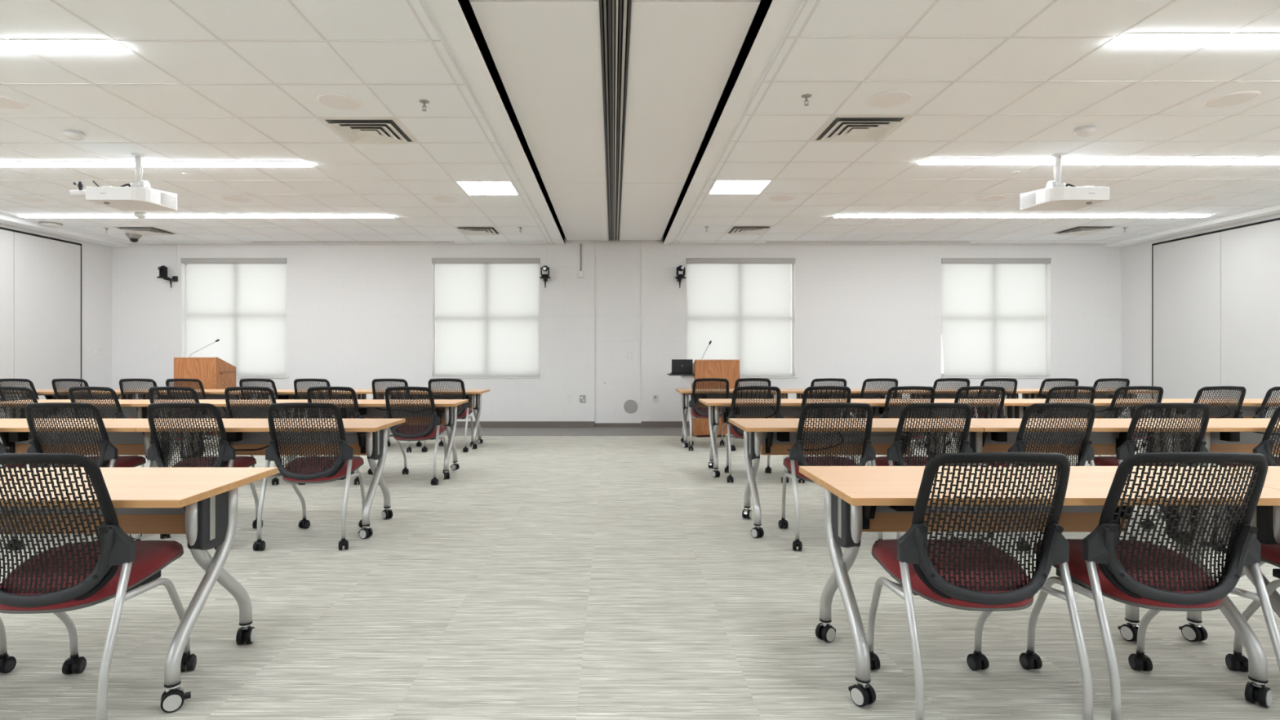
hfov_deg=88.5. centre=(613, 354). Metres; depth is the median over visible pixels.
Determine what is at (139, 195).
projector
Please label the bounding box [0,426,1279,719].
floor
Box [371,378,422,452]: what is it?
chair
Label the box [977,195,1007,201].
ceiling speaker
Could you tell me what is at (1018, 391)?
table
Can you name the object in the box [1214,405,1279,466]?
chair
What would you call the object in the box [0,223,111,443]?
wall
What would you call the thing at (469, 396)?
cable tray
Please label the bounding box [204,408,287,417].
cable tray
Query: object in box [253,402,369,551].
chair
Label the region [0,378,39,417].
chair
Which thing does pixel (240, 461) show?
seat cushion
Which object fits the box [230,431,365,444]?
cable tray
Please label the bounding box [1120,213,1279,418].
wall
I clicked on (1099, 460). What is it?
seat cushion
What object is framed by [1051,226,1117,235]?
ceiling vent
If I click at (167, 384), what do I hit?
chair
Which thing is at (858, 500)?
table
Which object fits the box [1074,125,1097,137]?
smoke detector
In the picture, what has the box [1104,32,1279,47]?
recessed light
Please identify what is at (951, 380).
chair
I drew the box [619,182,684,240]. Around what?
panel
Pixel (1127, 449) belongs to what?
chair
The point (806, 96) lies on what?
sprinkler
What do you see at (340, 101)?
ceiling speaker
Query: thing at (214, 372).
lectern
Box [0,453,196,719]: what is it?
chair
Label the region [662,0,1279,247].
ceiling
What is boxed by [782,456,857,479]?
seat cushion
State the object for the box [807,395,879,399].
cable tray
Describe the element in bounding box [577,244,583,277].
junction box
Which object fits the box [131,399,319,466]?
table
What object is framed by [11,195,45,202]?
ceiling speaker
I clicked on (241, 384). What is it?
chair
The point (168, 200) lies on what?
vent grille
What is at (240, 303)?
roller blind
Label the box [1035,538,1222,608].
seat cushion
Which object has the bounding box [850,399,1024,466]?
table
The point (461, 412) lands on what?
seat cushion
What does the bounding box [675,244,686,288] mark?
camera
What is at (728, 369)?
lectern
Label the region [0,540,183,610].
seat cushion
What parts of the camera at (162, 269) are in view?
wall plate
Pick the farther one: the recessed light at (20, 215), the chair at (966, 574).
the recessed light at (20, 215)
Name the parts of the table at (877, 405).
modesty panel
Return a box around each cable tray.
[0,506,185,514]
[14,431,144,444]
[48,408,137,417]
[51,395,118,399]
[173,395,236,399]
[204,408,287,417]
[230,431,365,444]
[288,395,350,399]
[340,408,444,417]
[397,395,471,402]
[690,395,773,402]
[720,407,823,416]
[760,431,910,444]
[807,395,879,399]
[873,407,964,416]
[875,506,1103,512]
[925,395,992,399]
[984,431,1119,444]
[1025,407,1109,416]
[1052,395,1108,399]
[1176,407,1258,416]
[1209,431,1279,444]
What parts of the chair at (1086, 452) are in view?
backrest frame, backrest, leg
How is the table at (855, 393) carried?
on the floor
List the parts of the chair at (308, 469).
leg, leg, backrest, backrest frame, leg, leg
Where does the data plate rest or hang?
attached to the wall at (357, 314)
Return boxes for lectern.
[173,356,235,436]
[666,359,739,436]
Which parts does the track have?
rail, rail, rail, rail, rail, rail, rail, rail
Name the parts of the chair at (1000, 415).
leg, backrest frame, backrest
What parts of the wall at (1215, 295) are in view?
panel, panel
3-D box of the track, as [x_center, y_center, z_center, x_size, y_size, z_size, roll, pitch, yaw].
[0.011,-1.887,3.600,0.168,0.042,14.400,0,0,0]
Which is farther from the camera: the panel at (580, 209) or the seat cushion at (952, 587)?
the panel at (580, 209)
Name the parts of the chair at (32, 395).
backrest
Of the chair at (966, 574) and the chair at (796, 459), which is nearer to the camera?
the chair at (966, 574)
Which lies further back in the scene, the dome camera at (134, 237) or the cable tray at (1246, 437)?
the dome camera at (134, 237)
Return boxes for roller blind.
[181,257,286,376]
[431,257,540,376]
[685,257,795,376]
[941,257,1051,376]
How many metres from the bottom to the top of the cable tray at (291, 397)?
0.147 m
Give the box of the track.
[599,0,631,241]
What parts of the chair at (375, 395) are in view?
backrest, backrest frame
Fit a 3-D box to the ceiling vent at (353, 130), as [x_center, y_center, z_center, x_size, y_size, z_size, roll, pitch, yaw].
[-1.973,-1.807,5.335,0.600,0.032,0.600,0,0,0]
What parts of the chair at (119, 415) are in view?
backrest, backrest frame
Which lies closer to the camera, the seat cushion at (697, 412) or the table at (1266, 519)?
the table at (1266, 519)
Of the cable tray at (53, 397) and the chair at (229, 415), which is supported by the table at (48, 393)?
the cable tray at (53, 397)
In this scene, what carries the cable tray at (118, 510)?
on the table at (199, 503)
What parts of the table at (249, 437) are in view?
modesty panel, fold lever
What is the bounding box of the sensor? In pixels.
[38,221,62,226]
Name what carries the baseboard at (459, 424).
attached to the wall at (357, 314)
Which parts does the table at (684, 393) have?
modesty panel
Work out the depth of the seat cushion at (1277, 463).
4.14 m
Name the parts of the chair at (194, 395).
backrest, backrest frame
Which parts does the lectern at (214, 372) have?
panel, panel, panel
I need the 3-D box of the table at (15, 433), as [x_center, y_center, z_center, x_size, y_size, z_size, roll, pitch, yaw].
[-3.798,0.832,4.508,1.520,0.735,0.678,0,0,0]
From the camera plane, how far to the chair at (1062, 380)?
8.20 m
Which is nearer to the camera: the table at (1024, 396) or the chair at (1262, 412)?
the chair at (1262, 412)
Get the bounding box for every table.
[0,399,173,456]
[0,418,191,538]
[0,466,277,712]
[7,389,142,399]
[115,389,253,408]
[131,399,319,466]
[136,418,405,538]
[238,389,372,408]
[305,399,468,479]
[359,389,489,448]
[675,388,799,448]
[698,399,863,477]
[728,418,983,538]
[787,388,919,446]
[799,466,1279,707]
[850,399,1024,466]
[910,388,1039,448]
[940,418,1223,537]
[994,399,1169,456]
[1013,388,1159,446]
[1141,399,1279,453]
[1146,417,1279,518]
[1164,466,1279,641]
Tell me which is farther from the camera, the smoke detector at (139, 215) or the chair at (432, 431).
the smoke detector at (139, 215)
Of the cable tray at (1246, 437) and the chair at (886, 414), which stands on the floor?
the chair at (886, 414)
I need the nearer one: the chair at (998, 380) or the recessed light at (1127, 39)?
the recessed light at (1127, 39)
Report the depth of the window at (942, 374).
10.78 m
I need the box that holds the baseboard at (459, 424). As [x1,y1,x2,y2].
[388,421,689,427]
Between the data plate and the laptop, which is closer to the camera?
the laptop
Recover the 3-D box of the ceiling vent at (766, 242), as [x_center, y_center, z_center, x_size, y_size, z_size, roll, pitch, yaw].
[4.110,-1.818,10.575,3.300,0.008,0.070,0,0,0]
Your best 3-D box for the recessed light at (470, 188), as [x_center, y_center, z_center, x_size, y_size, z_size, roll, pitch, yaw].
[-1.363,-1.817,7.165,0.590,0.012,0.590,0,0,0]
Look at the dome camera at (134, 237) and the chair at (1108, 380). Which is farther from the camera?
the dome camera at (134, 237)
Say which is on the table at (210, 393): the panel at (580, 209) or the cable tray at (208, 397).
the cable tray at (208, 397)
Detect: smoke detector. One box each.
[62,128,86,141]
[133,212,147,218]
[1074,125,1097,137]
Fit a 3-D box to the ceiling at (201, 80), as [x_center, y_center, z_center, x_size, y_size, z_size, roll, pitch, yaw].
[-4.525,-1.920,3.600,7.450,0.306,14.400,0,0,0]
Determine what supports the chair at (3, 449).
on the floor
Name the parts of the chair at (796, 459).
leg, leg, backrest frame, backrest, leg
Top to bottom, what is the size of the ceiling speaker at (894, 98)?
0.008 m
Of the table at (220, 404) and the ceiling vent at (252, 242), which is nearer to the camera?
the table at (220, 404)
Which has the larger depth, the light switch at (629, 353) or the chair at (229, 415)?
the light switch at (629, 353)
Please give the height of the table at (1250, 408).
0.735 m
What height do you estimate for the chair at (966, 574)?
0.907 m
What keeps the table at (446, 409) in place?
on the floor
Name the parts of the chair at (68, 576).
backrest, backrest frame, leg, leg, seat mount, leg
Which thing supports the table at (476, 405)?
on the floor
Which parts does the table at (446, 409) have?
fold lever, modesty panel, fold lever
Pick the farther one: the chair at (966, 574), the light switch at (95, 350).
the light switch at (95, 350)
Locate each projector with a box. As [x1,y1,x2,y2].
[69,152,177,210]
[1020,152,1109,210]
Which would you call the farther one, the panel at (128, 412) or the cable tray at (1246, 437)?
the panel at (128, 412)
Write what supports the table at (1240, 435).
on the floor
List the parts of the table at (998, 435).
fold lever, modesty panel, fold lever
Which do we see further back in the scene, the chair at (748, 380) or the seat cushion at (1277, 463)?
the chair at (748, 380)
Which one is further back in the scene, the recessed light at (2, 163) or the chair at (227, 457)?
the recessed light at (2, 163)
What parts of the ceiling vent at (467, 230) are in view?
plate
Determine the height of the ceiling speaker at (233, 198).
0.008 m
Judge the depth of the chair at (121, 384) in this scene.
8.10 m
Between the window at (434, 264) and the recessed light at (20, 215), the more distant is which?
the window at (434, 264)
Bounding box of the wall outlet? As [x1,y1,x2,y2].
[653,395,658,402]
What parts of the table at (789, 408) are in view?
fold lever, modesty panel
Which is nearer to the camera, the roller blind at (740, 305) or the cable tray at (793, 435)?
the cable tray at (793, 435)
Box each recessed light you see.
[0,39,133,53]
[0,160,314,167]
[17,214,394,217]
[455,181,519,195]
[707,179,773,194]
[832,213,1211,217]
[917,158,1279,164]
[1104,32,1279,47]
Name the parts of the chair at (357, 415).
backrest, backrest frame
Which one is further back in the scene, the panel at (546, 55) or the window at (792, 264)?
the window at (792, 264)
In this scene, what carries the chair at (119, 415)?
on the floor
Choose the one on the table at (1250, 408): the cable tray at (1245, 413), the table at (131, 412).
the cable tray at (1245, 413)
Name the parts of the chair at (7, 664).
leg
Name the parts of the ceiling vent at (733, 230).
plate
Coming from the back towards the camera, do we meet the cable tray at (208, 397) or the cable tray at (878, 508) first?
the cable tray at (208, 397)
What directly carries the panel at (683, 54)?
attached to the track
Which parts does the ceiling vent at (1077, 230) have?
plate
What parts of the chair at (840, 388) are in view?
backrest frame, backrest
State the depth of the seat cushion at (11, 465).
4.28 m
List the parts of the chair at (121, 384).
backrest, backrest frame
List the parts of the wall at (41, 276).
panel, panel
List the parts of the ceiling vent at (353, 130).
plate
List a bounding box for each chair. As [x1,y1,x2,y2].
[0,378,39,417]
[0,386,47,418]
[0,441,35,466]
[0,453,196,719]
[0,617,16,673]
[6,402,146,550]
[51,378,92,399]
[68,386,128,456]
[119,378,180,446]
[135,402,262,550]
[141,386,218,466]
[165,378,206,452]
[224,386,296,484]
[239,378,279,399]
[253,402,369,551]
[293,378,340,418]
[297,386,373,484]
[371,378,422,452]
[377,386,448,484]
[421,378,473,452]
[688,377,734,451]
[724,386,789,483]
[732,377,770,450]
[777,402,882,551]
[787,386,857,483]
[808,377,846,418]
[850,377,897,417]
[866,452,1093,719]
[871,402,985,542]
[878,386,935,456]
[915,377,969,444]
[946,386,1006,464]
[972,377,1017,418]
[983,402,1096,551]
[1019,452,1279,719]
[1036,377,1078,399]
[1036,386,1102,456]
[1088,402,1226,551]
[1093,377,1137,450]
[1102,386,1163,456]
[1185,386,1245,417]
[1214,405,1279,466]
[1225,542,1279,671]
[1253,386,1279,417]
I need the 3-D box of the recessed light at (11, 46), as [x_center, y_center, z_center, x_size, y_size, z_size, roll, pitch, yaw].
[-5.325,-1.813,3.865,4.880,0.019,0.150,0,0,0]
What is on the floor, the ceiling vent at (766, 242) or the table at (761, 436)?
the table at (761, 436)
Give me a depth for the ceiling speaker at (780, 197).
7.60 m
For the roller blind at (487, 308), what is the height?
1.948 m
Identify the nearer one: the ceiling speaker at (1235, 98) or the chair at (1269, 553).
the chair at (1269, 553)
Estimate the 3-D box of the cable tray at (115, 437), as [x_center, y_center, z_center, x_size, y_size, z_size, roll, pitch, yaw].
[-3.798,0.569,4.714,1.116,0.147,0.014,0,0,0]
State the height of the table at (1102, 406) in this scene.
0.735 m
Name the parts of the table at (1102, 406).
modesty panel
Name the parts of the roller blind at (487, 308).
rail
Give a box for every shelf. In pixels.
[156,276,169,278]
[666,373,694,375]
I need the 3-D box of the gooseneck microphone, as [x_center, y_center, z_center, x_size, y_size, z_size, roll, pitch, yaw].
[-5.972,-0.055,9.570,0.438,0.340,0.040,0,0,-6]
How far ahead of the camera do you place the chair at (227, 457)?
4.10 m
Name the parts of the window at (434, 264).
sill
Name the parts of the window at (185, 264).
sill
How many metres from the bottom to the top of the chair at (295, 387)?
0.907 m
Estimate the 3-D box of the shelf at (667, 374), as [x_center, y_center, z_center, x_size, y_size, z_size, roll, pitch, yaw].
[1.000,0.295,9.730,0.371,0.020,0.380,0,0,0]
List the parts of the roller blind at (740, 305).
rail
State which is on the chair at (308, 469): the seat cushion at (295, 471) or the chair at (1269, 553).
the seat cushion at (295, 471)
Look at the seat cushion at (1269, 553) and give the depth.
2.36 m
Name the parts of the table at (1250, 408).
modesty panel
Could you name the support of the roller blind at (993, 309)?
attached to the window at (942, 374)
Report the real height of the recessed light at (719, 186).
0.012 m
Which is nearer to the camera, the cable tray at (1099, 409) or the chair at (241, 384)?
the cable tray at (1099, 409)
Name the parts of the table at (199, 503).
modesty panel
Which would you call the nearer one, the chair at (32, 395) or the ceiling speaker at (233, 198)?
the chair at (32, 395)
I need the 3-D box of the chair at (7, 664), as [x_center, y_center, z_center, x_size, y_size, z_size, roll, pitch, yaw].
[-2.508,0.747,2.232,0.583,0.907,0.597,0,0,1]
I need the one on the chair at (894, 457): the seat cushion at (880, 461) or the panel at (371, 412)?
the seat cushion at (880, 461)
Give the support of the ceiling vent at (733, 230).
in the ceiling at (989, 79)
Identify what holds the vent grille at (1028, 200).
attached to the projector at (1056, 196)
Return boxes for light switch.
[93,348,97,355]
[99,348,103,355]
[627,351,632,359]
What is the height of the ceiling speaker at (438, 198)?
0.008 m
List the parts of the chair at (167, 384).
backrest, backrest frame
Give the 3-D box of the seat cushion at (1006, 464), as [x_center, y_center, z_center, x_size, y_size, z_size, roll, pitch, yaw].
[2.753,0.744,4.322,0.464,0.099,0.504,0,0,-2]
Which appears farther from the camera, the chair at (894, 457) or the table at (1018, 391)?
the table at (1018, 391)
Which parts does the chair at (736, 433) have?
leg, leg, backrest frame, backrest, leg, leg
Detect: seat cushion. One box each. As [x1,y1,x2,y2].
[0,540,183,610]
[4,464,34,466]
[57,455,146,466]
[172,456,256,466]
[282,456,364,481]
[393,424,445,439]
[457,408,472,417]
[691,408,720,417]
[726,424,743,437]
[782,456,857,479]
[871,538,1033,608]
[875,456,947,466]
[989,462,1056,466]
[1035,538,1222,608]
[1088,456,1177,466]
[1223,457,1279,466]
[1260,542,1279,564]
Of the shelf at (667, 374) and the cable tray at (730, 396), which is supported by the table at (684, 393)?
the cable tray at (730, 396)
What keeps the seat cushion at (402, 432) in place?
on the chair at (432, 431)
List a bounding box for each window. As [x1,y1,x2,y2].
[185,263,288,377]
[431,263,542,377]
[685,263,797,377]
[940,263,1053,377]
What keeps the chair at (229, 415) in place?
on the floor
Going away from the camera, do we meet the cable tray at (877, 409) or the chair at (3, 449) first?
the chair at (3, 449)
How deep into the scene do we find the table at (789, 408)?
6.65 m
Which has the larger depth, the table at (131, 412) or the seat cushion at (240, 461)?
the table at (131, 412)
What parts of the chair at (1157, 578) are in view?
leg, seat mount, leg, backrest frame, backrest, leg, leg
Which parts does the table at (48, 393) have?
fold lever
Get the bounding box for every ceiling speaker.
[0,95,28,110]
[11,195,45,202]
[222,195,251,202]
[316,93,362,110]
[431,195,457,202]
[768,195,795,201]
[866,90,912,107]
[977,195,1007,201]
[1203,90,1261,107]
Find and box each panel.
[469,0,606,182]
[543,182,608,240]
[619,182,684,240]
[622,0,759,182]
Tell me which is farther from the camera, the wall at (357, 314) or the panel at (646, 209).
the wall at (357, 314)
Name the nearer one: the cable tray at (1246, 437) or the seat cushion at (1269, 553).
the seat cushion at (1269, 553)
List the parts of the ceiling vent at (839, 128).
plate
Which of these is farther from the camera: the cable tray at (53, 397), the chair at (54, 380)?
the cable tray at (53, 397)
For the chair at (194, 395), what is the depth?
6.07 m
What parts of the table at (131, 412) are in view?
modesty panel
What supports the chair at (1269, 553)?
on the floor
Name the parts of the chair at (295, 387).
backrest, backrest frame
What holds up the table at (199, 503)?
on the floor
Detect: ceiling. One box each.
[0,0,564,247]
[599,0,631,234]
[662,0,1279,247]
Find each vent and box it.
[111,226,180,235]
[252,241,454,242]
[317,117,417,143]
[453,226,502,235]
[623,400,637,413]
[724,226,773,235]
[765,241,970,242]
[809,115,911,142]
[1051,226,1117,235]
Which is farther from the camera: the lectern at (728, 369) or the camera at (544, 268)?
the camera at (544, 268)
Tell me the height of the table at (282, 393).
0.735 m
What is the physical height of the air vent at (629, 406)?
0.226 m
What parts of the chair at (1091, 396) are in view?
backrest frame, backrest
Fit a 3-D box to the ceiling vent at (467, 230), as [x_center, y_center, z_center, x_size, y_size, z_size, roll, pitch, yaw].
[-1.973,-1.807,9.605,0.600,0.032,0.600,0,0,0]
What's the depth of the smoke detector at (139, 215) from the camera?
8.40 m
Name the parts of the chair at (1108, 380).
backrest, backrest frame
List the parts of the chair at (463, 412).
backrest, backrest frame, leg, leg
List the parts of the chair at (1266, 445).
backrest frame, backrest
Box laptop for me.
[670,359,693,373]
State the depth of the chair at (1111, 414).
6.18 m
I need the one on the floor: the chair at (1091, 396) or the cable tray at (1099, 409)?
the chair at (1091, 396)
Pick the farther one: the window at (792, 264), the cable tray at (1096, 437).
the window at (792, 264)
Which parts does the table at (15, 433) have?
fold lever, modesty panel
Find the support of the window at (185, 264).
in the wall at (357, 314)
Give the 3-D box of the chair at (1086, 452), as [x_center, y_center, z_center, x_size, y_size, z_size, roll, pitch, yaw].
[2.759,0.747,4.281,0.580,0.907,0.594,0,0,-2]
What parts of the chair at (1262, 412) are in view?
backrest frame, backrest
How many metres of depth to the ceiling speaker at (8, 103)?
4.75 m
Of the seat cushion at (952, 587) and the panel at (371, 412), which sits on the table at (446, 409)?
the panel at (371, 412)
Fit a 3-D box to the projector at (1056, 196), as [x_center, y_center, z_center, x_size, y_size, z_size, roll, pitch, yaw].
[4.082,-1.583,5.954,0.526,0.481,0.432,0,0,0]
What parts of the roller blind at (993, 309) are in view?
rail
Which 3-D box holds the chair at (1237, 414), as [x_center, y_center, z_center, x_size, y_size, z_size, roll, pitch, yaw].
[5.726,0.747,6.396,0.580,0.907,0.594,0,0,0]
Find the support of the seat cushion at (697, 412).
on the chair at (701, 412)
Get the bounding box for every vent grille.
[160,192,176,208]
[1020,191,1035,208]
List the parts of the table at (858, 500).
fold lever, modesty panel, fold lever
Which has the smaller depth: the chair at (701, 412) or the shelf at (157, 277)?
the chair at (701, 412)
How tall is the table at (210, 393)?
0.735 m
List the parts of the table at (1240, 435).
modesty panel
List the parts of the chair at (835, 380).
backrest, backrest frame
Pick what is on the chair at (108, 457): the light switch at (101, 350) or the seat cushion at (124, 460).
the seat cushion at (124, 460)
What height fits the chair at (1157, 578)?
0.907 m
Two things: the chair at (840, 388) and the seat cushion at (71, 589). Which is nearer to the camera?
the seat cushion at (71, 589)
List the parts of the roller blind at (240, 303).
rail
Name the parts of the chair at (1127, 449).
leg, backrest frame, backrest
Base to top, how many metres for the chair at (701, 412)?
0.907 m
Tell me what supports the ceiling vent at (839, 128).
in the ceiling at (989, 79)
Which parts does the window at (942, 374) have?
sill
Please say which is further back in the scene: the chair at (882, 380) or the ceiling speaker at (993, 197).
the chair at (882, 380)
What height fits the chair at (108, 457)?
0.907 m
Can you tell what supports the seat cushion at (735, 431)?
on the chair at (736, 433)
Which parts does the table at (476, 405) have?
modesty panel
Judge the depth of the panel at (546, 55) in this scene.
4.43 m
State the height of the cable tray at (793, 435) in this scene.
0.147 m
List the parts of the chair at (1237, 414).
backrest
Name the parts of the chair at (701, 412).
leg, backrest, backrest frame, leg, leg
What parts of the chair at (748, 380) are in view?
backrest frame, backrest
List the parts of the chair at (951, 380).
backrest, backrest frame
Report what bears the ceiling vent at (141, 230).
in the ceiling at (201, 80)
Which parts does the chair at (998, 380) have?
backrest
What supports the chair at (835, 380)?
on the floor
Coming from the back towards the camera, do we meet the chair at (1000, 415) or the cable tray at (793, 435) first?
the chair at (1000, 415)
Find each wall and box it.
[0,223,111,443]
[111,236,1120,427]
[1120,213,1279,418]
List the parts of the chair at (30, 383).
backrest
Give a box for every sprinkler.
[418,99,429,111]
[800,93,811,106]
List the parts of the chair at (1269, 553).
leg, seat mount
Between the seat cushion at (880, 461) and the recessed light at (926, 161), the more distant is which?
the recessed light at (926, 161)
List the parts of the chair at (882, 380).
backrest frame, backrest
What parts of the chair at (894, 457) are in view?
leg, backrest frame, backrest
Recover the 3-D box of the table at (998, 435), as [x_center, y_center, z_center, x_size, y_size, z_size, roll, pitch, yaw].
[3.125,0.832,4.515,1.520,0.735,0.678,0,0,0]
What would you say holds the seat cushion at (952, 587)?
on the chair at (966, 574)
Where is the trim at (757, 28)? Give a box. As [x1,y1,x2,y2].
[458,0,773,243]
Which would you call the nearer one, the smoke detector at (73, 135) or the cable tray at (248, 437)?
the cable tray at (248, 437)
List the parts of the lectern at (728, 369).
panel, panel, panel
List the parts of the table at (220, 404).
modesty panel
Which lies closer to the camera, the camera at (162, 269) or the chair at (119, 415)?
the chair at (119, 415)
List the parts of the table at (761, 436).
fold lever, modesty panel, fold lever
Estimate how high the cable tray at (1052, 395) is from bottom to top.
0.147 m
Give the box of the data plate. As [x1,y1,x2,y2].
[579,395,585,402]
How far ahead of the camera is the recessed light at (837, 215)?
8.53 m
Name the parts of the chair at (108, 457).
backrest, backrest frame, leg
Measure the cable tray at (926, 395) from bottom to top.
0.147 m
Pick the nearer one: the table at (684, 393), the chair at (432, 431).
the chair at (432, 431)
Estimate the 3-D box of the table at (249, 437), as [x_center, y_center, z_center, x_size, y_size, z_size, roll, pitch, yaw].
[-2.274,0.832,4.503,1.520,0.735,0.667,0,0,0]
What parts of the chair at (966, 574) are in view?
leg, leg, backrest frame, backrest, leg, leg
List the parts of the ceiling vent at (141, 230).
plate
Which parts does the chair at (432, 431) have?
leg, backrest, backrest frame, leg, leg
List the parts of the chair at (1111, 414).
backrest frame, backrest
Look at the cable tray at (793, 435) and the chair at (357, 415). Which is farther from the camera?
the chair at (357, 415)
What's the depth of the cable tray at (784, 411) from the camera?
6.84 m
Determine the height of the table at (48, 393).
0.735 m
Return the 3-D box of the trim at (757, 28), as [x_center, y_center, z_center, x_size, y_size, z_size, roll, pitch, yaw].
[0.010,-1.911,3.600,1.644,0.175,14.400,0,0,0]
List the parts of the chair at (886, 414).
backrest frame, backrest, leg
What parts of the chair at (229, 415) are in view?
backrest, backrest frame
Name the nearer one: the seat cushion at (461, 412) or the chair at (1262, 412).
the chair at (1262, 412)
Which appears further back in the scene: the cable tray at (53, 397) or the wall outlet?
the wall outlet
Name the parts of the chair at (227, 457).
leg, backrest, backrest frame, leg, leg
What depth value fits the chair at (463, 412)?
8.11 m
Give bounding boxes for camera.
[125,233,142,242]
[156,244,177,288]
[539,244,550,288]
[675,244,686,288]
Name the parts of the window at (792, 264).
sill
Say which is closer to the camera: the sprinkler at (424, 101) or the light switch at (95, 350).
the sprinkler at (424, 101)
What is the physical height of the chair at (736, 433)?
0.907 m
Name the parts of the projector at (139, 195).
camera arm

